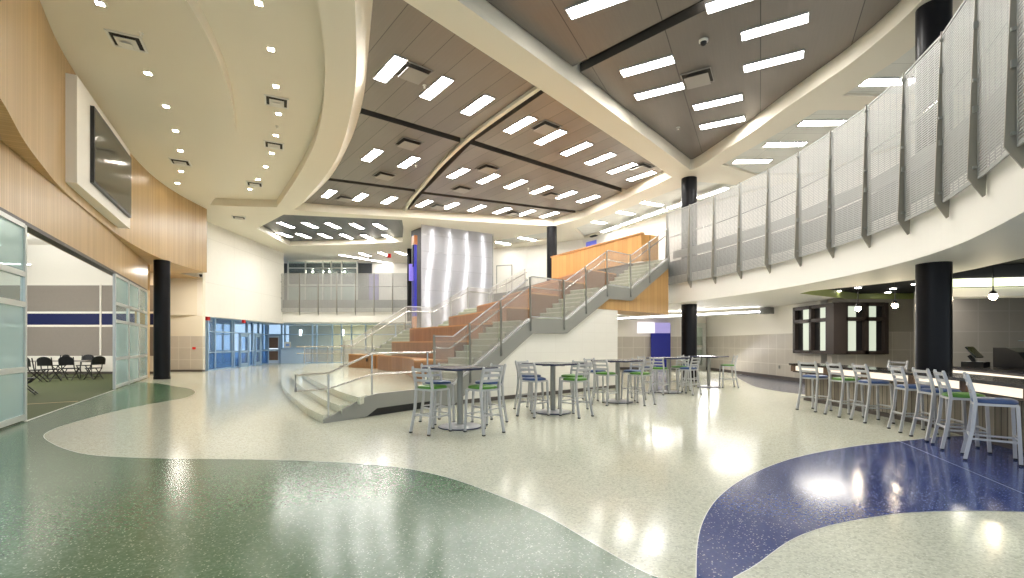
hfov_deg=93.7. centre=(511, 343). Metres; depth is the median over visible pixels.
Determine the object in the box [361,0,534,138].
ceiling panel
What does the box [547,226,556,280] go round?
column
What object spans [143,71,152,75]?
recessed light
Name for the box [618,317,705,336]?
wall
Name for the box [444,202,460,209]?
ceiling light
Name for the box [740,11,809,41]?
ceiling light
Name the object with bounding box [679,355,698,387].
bar stool
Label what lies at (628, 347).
tiled wall
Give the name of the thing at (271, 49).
recessed light
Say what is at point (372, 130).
ceiling panel
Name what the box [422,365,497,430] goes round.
table
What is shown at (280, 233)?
ceiling light
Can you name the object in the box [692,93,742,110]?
ceiling light
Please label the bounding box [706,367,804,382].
baseboard
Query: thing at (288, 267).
window
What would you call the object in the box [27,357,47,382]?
folding chair
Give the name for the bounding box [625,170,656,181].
ceiling light
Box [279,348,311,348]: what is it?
countertop
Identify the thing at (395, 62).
ceiling light
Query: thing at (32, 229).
trim
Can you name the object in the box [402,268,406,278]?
wall
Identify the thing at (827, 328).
window
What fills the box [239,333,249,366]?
door
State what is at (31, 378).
folding chair
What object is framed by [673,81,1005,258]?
trim
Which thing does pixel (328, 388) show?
handrail
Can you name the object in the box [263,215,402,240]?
ceiling panel
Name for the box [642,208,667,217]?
strip light
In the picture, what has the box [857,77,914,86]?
recessed light
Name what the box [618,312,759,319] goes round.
light
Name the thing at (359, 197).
diffuser
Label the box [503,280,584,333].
tier
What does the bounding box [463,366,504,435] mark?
bar stool
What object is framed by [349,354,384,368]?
wood block
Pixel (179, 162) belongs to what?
ceiling vent
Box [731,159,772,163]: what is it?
recessed light
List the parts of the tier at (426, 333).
seat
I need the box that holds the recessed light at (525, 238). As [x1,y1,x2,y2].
[517,237,536,240]
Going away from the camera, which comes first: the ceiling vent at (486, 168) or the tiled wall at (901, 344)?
the tiled wall at (901, 344)
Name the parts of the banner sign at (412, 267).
blue panel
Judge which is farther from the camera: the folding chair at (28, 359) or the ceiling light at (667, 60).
the folding chair at (28, 359)
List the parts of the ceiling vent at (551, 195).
diffuser plate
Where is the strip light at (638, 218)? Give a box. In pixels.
[619,217,642,225]
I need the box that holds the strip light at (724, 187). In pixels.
[697,186,729,198]
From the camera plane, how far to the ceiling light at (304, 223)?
27.18 m
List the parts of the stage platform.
plate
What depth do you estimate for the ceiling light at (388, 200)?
22.78 m
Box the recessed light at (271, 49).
[267,46,274,51]
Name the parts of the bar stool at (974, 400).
leg, leg, seat, seat frame, leg, leg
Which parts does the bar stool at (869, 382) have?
leg, leg, seat, seat frame, leg, leg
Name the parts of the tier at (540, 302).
seat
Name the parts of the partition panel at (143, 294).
pane, pane, pane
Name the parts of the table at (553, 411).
plate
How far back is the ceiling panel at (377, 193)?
21.96 m
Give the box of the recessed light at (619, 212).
[616,211,635,214]
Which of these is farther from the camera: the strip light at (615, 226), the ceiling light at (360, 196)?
the strip light at (615, 226)
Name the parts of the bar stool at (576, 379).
leg, leg, seat frame, seat, leg, leg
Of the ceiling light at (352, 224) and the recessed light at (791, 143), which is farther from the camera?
the ceiling light at (352, 224)
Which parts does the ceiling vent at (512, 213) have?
diffuser plate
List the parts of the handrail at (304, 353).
rail, rail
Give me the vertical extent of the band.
0.700 m
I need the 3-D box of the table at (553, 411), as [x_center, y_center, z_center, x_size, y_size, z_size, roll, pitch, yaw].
[0.860,0.918,10.100,1.000,1.038,1.000,0,0,-44]
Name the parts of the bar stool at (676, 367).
leg, leg, leg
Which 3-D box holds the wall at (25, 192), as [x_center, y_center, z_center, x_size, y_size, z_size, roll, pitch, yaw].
[-10.883,-0.989,11.778,0.400,4.858,20.322,0,0,-29]
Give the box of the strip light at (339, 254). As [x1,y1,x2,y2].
[339,254,358,257]
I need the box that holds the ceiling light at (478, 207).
[467,204,486,211]
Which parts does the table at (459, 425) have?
plate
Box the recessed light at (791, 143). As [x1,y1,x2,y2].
[762,141,808,146]
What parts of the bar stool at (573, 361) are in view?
leg, seat, leg, leg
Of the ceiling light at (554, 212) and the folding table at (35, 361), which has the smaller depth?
the folding table at (35, 361)
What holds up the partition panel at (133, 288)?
on the floor at (219, 473)
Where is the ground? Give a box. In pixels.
[209,358,264,368]
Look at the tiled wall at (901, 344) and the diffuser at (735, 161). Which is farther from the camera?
the diffuser at (735, 161)
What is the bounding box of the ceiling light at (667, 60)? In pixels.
[619,54,675,77]
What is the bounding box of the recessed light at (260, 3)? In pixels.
[254,0,263,6]
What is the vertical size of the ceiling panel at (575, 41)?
0.220 m
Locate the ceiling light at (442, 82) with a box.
[418,75,454,100]
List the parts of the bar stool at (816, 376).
leg, leg, seat, seat frame, leg, leg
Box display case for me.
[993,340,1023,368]
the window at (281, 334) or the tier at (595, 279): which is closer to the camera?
the tier at (595, 279)
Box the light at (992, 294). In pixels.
[988,265,997,299]
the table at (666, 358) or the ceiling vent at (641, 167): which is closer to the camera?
the table at (666, 358)
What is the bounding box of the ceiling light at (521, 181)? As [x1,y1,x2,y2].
[503,179,528,188]
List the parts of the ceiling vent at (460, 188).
diffuser plate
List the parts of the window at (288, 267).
pane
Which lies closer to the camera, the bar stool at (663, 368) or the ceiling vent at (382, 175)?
the bar stool at (663, 368)
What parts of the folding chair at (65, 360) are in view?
backrest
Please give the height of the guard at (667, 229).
5.552 m
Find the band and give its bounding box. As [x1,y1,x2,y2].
[953,264,1023,298]
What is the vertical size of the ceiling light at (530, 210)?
0.030 m
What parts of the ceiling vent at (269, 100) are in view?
plate, diffuser plate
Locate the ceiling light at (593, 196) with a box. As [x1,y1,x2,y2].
[575,195,600,202]
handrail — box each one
[294,351,435,416]
[297,346,374,362]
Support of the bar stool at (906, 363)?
on the floor at (219, 473)
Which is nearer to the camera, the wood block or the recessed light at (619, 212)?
the wood block
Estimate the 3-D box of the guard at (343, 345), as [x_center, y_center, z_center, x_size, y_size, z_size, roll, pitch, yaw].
[-3.446,-1.542,24.436,10.412,5.523,0.143,0,0,-35]
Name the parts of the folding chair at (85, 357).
backrest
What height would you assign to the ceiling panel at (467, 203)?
0.220 m
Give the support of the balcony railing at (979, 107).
on the floor at (978, 231)
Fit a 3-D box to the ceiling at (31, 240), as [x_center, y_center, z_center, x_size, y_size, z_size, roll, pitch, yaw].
[-20.462,-4.760,12.350,31.076,0.001,21.700,0,0,0]
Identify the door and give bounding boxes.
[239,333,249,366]
[254,334,261,365]
[266,335,280,362]
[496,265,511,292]
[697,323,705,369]
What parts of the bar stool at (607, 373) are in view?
leg, leg, seat, leg, leg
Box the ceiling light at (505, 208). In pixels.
[492,207,512,213]
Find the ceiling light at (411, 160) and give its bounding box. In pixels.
[396,156,420,168]
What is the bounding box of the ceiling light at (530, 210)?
[519,209,536,215]
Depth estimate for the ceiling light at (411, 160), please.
18.03 m
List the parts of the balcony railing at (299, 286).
panel, post, panel, post, panel, post, panel, post, panel, panel, post, panel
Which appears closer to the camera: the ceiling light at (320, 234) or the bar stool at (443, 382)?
the bar stool at (443, 382)
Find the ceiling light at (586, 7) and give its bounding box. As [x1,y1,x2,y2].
[564,0,627,19]
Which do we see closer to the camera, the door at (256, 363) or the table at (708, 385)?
the table at (708, 385)
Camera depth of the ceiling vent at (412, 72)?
11.99 m
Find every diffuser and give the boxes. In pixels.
[353,194,366,200]
[446,203,457,208]
[530,186,551,193]
[540,212,556,217]
[642,201,661,205]
[734,160,770,162]
[798,121,844,125]
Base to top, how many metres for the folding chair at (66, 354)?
0.962 m
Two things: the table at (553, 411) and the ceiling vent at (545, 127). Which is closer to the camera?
the table at (553, 411)
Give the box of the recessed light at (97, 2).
[93,0,106,7]
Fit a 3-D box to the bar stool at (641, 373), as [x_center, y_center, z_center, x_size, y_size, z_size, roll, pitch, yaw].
[3.073,0.899,11.427,0.461,1.075,0.521,0,0,-41]
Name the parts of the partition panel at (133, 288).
pane, pane, pane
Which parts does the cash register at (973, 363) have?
stem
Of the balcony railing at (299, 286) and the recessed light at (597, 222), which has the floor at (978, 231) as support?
the balcony railing at (299, 286)
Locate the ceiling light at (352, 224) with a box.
[348,223,364,228]
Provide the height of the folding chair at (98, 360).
0.962 m
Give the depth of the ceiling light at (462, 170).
19.17 m
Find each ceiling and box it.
[27,233,49,244]
[40,0,1006,262]
[209,318,273,323]
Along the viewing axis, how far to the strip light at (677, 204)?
22.32 m
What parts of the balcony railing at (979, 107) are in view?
post, panel, post, panel, post, panel, post, panel, post, panel, post, panel, post, panel, post, panel, post, panel, post, panel, post, panel, post, panel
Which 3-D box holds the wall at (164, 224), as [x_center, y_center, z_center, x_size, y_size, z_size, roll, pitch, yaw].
[-11.313,-4.940,14.093,3.226,3.040,27.052,0,0,-30]
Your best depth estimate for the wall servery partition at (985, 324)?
13.90 m
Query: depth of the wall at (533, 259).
28.91 m
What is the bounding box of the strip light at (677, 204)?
[667,202,680,208]
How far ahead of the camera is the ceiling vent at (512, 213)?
24.95 m
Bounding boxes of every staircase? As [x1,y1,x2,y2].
[339,291,518,366]
[425,259,668,405]
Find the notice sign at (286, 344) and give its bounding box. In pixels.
[284,342,290,347]
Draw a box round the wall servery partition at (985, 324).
[914,292,1023,367]
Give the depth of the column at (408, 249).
32.43 m
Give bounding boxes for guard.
[340,269,526,364]
[432,228,669,383]
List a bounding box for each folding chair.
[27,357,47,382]
[27,377,37,394]
[36,357,61,381]
[49,354,69,375]
[58,356,79,379]
[75,354,93,375]
[83,356,105,379]
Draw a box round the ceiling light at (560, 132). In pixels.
[533,129,567,144]
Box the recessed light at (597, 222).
[590,221,607,223]
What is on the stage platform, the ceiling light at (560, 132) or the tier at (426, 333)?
the tier at (426, 333)
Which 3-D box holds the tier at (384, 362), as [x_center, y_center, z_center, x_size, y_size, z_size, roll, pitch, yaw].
[-3.808,0.730,15.895,1.010,0.579,7.300,0,0,-30]
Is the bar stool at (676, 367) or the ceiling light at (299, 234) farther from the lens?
the ceiling light at (299, 234)
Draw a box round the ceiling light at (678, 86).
[633,81,684,100]
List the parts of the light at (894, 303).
stem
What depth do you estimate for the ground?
37.26 m
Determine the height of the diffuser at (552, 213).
0.014 m
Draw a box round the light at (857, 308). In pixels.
[855,304,860,310]
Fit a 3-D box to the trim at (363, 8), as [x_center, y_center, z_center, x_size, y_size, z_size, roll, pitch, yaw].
[-6.508,-6.660,16.908,1.219,0.400,17.276,0,0,-28]
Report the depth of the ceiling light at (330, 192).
21.75 m
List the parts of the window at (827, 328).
dark pane, dark pane, pane, pane, frame, dark pane, dark pane, pane, pane, corner post, pane, pane, dark pane, dark pane, frame, pane, pane, dark pane, dark pane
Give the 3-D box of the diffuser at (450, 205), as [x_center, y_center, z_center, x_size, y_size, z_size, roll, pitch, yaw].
[-3.045,-6.828,23.726,0.320,0.014,1.250,0,0,-38]
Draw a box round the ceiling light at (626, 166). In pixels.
[606,162,637,173]
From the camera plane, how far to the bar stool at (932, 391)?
7.09 m
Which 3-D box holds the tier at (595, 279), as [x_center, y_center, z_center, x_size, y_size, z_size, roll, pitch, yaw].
[2.357,-0.805,19.944,1.650,3.649,6.193,0,0,-19]
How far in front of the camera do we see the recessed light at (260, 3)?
9.58 m
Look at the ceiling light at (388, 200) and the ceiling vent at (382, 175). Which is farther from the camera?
the ceiling light at (388, 200)
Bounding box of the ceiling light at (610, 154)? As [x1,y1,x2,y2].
[584,152,616,165]
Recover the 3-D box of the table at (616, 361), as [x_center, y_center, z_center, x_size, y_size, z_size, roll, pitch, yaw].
[2.630,0.918,11.950,1.000,1.038,1.000,0,0,-44]
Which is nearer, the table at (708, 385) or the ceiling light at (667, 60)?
the ceiling light at (667, 60)
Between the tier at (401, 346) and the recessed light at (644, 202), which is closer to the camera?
the tier at (401, 346)
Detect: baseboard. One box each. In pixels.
[170,370,204,371]
[454,385,614,404]
[620,367,677,369]
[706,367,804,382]
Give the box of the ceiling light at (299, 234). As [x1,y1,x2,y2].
[294,233,311,237]
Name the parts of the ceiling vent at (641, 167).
diffuser plate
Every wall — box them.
[0,0,206,277]
[0,140,149,377]
[0,245,152,373]
[148,265,149,290]
[170,273,204,335]
[170,336,204,369]
[197,222,283,323]
[284,263,371,299]
[289,326,402,360]
[372,263,406,299]
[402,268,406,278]
[403,323,410,330]
[411,225,492,327]
[463,309,617,399]
[493,144,914,293]
[550,232,657,278]
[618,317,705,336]
[618,337,701,366]
[706,301,826,336]
[706,333,826,378]
[827,299,913,331]
[827,332,913,375]
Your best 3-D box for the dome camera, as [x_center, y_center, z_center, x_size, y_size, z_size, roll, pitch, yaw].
[4.309,-6.775,10.800,0.200,0.130,0.200,0,0,0]
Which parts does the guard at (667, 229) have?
post, rail, post, rail, rail, post, rail, rail, post, rail, rail, post, rail, post, post, post, post, post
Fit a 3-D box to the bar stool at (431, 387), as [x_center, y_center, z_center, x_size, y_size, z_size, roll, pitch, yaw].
[-1.325,0.899,7.836,0.461,1.075,0.521,0,0,37]
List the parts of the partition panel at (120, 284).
pane, pane, pane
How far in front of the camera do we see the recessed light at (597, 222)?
26.00 m
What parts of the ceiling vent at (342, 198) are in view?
diffuser plate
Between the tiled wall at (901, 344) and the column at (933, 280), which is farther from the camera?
the tiled wall at (901, 344)
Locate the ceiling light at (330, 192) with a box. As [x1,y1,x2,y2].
[320,189,337,197]
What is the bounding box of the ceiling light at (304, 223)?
[300,222,318,227]
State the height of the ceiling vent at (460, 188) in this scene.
0.106 m
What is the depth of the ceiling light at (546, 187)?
21.19 m
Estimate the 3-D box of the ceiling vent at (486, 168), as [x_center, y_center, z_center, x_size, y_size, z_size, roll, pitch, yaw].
[-0.932,-6.783,18.644,0.720,0.106,0.720,0,0,-38]
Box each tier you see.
[377,355,447,379]
[392,341,468,359]
[410,323,492,340]
[449,307,529,325]
[477,292,558,333]
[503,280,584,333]
[528,269,615,288]
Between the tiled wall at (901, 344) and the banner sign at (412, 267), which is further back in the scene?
the banner sign at (412, 267)
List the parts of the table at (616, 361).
plate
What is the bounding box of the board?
[651,325,670,366]
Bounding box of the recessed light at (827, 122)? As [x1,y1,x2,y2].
[796,119,847,126]
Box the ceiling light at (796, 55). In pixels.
[743,49,804,72]
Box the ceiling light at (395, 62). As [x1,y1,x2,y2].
[373,54,408,82]
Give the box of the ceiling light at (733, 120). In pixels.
[699,115,745,129]
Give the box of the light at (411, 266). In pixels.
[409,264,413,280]
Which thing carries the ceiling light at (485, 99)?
attached to the ceiling panel at (397, 27)
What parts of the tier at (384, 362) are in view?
seat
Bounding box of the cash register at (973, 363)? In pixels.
[961,346,989,367]
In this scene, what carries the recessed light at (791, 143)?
in the ceiling at (209, 61)
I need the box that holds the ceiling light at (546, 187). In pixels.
[528,185,553,194]
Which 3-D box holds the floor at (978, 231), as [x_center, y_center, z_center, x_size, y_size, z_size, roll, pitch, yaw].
[2.250,-2.335,25.200,41.500,1.590,41.600,0,0,0]
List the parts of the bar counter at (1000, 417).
backlit panel, backlit panel, backlit panel, kick plate, backlit panel, backlit panel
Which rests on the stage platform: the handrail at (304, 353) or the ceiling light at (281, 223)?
the handrail at (304, 353)
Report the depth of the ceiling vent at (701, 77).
12.21 m
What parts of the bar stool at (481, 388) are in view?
leg, leg, seat, seat frame, leg, leg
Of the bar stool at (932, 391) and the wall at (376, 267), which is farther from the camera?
the wall at (376, 267)
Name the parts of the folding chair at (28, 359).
backrest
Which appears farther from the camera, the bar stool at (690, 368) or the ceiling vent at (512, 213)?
the ceiling vent at (512, 213)
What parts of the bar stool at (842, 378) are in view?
leg, leg, seat, leg, leg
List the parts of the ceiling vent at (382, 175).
diffuser plate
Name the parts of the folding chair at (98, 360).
backrest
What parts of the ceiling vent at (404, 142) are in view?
frame, diffuser plate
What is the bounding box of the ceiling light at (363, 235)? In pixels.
[359,234,373,238]
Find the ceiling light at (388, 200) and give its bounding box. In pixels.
[380,196,398,203]
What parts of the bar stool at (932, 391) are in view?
leg, seat frame, leg, seat, leg, leg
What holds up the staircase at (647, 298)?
on the floor at (219, 473)
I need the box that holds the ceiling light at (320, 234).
[316,233,332,237]
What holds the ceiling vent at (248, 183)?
in the ceiling at (209, 61)
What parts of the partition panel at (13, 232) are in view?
pane, pane, pane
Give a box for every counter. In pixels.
[279,348,311,363]
[789,363,1023,452]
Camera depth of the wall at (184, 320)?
25.00 m
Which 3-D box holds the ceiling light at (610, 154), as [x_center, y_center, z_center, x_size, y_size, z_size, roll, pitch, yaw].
[3.245,-6.824,17.698,0.368,0.030,1.298,0,0,-38]
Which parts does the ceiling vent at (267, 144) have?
diffuser plate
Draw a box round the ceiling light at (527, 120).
[502,115,537,133]
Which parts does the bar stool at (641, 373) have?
leg, leg, seat, leg, leg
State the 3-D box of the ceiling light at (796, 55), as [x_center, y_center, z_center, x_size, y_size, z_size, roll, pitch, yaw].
[6.305,-6.824,11.595,1.298,0.030,0.368,0,0,29]
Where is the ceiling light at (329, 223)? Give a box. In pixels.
[324,222,341,228]
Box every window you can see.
[205,317,268,370]
[209,322,229,364]
[262,324,410,362]
[287,261,357,299]
[793,302,888,353]
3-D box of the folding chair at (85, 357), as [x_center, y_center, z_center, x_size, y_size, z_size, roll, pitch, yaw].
[-19.568,0.967,21.955,0.500,0.962,0.569,0,0,-9]
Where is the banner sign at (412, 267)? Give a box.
[409,235,416,327]
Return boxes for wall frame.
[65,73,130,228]
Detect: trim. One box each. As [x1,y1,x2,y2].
[0,207,146,289]
[301,0,372,204]
[403,86,539,211]
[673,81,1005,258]
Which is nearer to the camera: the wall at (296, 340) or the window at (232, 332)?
the window at (232, 332)
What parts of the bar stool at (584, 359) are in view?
leg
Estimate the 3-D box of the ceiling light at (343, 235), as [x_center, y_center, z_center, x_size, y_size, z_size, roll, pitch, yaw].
[-10.378,-6.744,30.082,0.368,0.030,1.298,0,0,10]
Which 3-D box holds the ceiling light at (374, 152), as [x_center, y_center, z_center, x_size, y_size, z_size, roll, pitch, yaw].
[-5.064,-6.824,17.361,0.368,0.030,1.298,0,0,-38]
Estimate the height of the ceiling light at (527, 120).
0.030 m
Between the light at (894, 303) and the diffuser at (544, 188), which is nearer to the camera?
the light at (894, 303)
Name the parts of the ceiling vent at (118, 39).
plate, diffuser plate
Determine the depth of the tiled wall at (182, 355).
25.00 m
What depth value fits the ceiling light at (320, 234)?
29.82 m
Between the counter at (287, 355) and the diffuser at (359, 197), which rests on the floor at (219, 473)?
the counter at (287, 355)
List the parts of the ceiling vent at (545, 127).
frame, diffuser plate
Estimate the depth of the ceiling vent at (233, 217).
24.49 m
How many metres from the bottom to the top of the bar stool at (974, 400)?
1.075 m
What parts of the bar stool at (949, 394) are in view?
leg, leg, seat frame, seat, leg, leg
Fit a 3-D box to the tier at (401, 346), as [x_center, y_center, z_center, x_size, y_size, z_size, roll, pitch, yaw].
[-2.684,0.465,15.835,0.979,1.109,6.070,0,0,-31]
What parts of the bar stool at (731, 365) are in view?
leg, leg, leg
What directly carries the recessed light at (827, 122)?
in the ceiling at (209, 61)
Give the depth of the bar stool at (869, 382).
8.79 m
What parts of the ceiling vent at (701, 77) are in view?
diffuser plate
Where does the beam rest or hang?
attached to the floor at (978, 231)
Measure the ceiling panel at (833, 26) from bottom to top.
0.220 m
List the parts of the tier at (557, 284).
seat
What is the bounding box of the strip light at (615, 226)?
[600,225,620,231]
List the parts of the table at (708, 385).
plate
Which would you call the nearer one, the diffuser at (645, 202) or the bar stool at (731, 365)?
the bar stool at (731, 365)
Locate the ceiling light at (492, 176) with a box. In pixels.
[476,173,500,183]
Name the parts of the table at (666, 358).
plate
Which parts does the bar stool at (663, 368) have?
leg, leg, leg, leg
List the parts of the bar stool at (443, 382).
leg, leg, seat, leg, leg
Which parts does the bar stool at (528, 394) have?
leg, leg, seat, leg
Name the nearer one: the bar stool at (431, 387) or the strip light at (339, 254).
the bar stool at (431, 387)
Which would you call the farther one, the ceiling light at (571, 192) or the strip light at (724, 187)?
the ceiling light at (571, 192)
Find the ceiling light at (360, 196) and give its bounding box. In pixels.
[352,193,368,201]
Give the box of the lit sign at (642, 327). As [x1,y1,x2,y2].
[637,322,669,332]
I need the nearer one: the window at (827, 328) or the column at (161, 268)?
the window at (827, 328)
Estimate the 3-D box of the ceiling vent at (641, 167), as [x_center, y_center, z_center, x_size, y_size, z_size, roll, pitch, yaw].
[4.982,-6.783,18.538,0.720,0.106,0.720,0,0,-38]
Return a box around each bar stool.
[409,366,451,435]
[419,363,454,424]
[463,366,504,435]
[471,363,507,424]
[513,360,544,410]
[516,362,549,417]
[558,360,588,408]
[559,362,593,418]
[582,358,608,400]
[591,359,618,405]
[620,358,646,400]
[626,359,655,405]
[636,356,657,391]
[648,357,669,394]
[670,356,690,391]
[677,357,701,394]
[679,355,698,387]
[719,355,738,387]
[796,361,831,411]
[823,362,864,417]
[849,363,894,423]
[886,360,908,373]
[887,365,938,434]
[909,367,966,441]
[930,369,991,453]
[960,372,1023,466]
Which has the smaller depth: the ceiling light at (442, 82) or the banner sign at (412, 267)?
the ceiling light at (442, 82)
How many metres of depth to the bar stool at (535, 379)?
9.54 m
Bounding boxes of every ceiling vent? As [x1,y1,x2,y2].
[104,28,147,53]
[168,158,191,166]
[231,215,245,219]
[246,181,262,187]
[264,94,288,109]
[264,140,283,150]
[335,195,354,202]
[372,171,396,180]
[394,61,432,84]
[394,137,422,150]
[429,203,447,209]
[451,185,472,193]
[475,163,500,173]
[504,210,522,216]
[530,120,561,135]
[540,191,561,199]
[629,162,654,172]
[680,67,713,89]
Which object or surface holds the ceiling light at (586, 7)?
attached to the ceiling panel at (575, 41)
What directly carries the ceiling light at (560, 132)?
attached to the ceiling panel at (542, 106)
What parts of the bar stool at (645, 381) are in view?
leg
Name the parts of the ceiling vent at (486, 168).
frame, diffuser plate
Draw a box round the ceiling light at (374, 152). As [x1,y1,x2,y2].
[360,148,383,161]
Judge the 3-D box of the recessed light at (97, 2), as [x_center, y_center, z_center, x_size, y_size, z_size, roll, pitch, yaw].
[-7.804,-6.451,9.092,0.170,0.016,0.170,0,0,-23]
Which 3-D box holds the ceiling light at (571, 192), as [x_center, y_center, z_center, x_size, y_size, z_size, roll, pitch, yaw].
[2.425,-6.824,21.963,0.368,0.030,1.298,0,0,-38]
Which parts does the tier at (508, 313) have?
seat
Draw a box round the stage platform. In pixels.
[281,363,447,422]
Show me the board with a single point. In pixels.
(660, 342)
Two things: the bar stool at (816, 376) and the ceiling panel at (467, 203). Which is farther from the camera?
the ceiling panel at (467, 203)
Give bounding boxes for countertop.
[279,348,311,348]
[789,363,1023,388]
[953,366,1023,388]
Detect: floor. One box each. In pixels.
[0,361,1023,577]
[257,102,1023,325]
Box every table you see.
[31,360,91,377]
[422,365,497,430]
[521,362,584,414]
[591,359,642,403]
[646,357,690,393]
[690,356,728,387]
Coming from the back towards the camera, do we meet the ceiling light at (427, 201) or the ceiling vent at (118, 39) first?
the ceiling light at (427, 201)
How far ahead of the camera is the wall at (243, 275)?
28.46 m
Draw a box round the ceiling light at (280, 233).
[275,232,292,236]
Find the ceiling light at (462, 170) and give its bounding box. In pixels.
[446,167,470,178]
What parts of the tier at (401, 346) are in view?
seat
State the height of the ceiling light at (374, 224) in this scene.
0.030 m
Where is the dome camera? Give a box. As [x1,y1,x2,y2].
[699,37,707,45]
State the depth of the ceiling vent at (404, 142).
16.27 m
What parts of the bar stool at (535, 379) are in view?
leg, leg, seat, seat frame, leg, leg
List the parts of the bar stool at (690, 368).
leg, leg, seat, leg, leg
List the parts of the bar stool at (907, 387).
leg, leg, seat frame, seat, leg, leg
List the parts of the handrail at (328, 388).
post, rail, rail, post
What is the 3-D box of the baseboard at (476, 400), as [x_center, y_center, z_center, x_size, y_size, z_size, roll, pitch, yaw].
[1.056,1.390,13.580,6.591,0.100,0.012,0,0,-42]
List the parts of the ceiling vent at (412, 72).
diffuser plate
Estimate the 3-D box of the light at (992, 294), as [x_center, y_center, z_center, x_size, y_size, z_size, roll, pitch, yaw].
[10.021,-1.340,10.000,0.140,0.840,0.136,0,0,0]
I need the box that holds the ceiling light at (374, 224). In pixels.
[373,223,386,229]
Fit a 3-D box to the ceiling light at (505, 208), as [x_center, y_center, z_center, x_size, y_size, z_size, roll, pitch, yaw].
[-0.511,-6.824,24.542,0.368,0.030,1.298,0,0,-38]
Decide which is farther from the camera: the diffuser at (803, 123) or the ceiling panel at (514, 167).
the ceiling panel at (514, 167)
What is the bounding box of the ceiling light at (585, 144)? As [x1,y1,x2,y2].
[559,141,593,155]
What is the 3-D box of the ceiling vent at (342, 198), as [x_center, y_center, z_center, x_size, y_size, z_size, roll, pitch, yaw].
[-7.819,-6.783,22.474,0.720,0.106,0.720,0,0,-38]
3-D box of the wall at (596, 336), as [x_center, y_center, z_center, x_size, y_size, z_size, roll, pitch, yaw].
[0.994,0.167,13.626,6.581,2.547,0.140,0,0,-42]
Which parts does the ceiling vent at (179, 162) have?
diffuser plate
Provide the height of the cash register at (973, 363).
0.441 m
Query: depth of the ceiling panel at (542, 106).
16.29 m
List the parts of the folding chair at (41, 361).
backrest, leg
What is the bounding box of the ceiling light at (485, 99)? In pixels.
[459,94,495,115]
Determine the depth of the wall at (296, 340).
40.90 m
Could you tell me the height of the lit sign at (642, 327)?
0.620 m
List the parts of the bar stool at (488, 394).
leg, seat, leg, leg, leg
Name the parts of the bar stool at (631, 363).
leg, leg, seat, leg, leg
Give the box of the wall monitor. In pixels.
[586,235,597,246]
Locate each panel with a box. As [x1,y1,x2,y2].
[0,210,26,427]
[113,273,128,388]
[129,281,138,383]
[139,287,147,380]
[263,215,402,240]
[304,178,414,208]
[330,108,459,188]
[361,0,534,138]
[369,274,378,299]
[408,189,574,218]
[424,139,620,210]
[475,90,662,188]
[486,0,700,65]
[580,0,900,158]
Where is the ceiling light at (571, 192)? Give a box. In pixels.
[555,190,577,198]
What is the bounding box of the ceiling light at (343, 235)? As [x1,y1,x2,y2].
[338,234,353,238]
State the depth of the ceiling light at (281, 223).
27.13 m
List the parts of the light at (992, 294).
stem, bulb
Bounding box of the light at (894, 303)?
[892,282,897,307]
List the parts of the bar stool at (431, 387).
leg, leg, seat, seat frame, leg, leg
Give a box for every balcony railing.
[281,273,406,314]
[665,0,1023,287]
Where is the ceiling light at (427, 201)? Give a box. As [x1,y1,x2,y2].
[415,199,433,206]
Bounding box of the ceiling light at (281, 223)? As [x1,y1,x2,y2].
[276,222,295,227]
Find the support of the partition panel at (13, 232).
on the floor at (219, 473)
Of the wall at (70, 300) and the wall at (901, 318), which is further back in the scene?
the wall at (70, 300)
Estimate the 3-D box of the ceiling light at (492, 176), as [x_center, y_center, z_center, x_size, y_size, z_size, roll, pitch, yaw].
[-0.991,-6.824,19.826,0.368,0.030,1.298,0,0,-38]
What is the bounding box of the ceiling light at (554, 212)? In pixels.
[538,211,559,217]
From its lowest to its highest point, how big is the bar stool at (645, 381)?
1.075 m
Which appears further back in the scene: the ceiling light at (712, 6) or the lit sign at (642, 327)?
the lit sign at (642, 327)
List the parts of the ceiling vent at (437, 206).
diffuser plate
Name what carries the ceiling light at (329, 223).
attached to the ceiling panel at (394, 229)
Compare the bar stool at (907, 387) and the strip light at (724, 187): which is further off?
the strip light at (724, 187)
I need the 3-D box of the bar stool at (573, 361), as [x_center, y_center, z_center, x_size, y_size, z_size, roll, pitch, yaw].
[1.348,0.899,10.580,0.521,1.075,0.461,0,0,-42]
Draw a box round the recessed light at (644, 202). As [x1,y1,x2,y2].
[641,201,664,206]
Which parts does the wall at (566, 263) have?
return panel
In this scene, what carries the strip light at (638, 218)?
attached to the ceiling at (209, 61)
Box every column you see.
[153,260,170,379]
[407,248,410,320]
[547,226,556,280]
[681,176,696,380]
[915,0,952,372]
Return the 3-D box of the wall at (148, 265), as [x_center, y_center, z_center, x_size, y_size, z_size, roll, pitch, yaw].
[-17.357,-0.990,22.814,0.200,4.860,5.347,0,0,-37]
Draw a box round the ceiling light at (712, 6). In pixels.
[704,0,752,14]
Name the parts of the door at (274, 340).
pane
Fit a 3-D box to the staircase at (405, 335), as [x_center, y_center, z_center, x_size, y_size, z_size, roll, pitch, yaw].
[-2.333,-1.085,22.828,10.400,4.209,4.060,0,0,-35]
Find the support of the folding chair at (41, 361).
on the floor at (219, 473)
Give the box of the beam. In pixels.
[618,307,773,319]
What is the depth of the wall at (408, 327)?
36.06 m
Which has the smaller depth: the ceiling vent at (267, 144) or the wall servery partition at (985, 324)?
the wall servery partition at (985, 324)

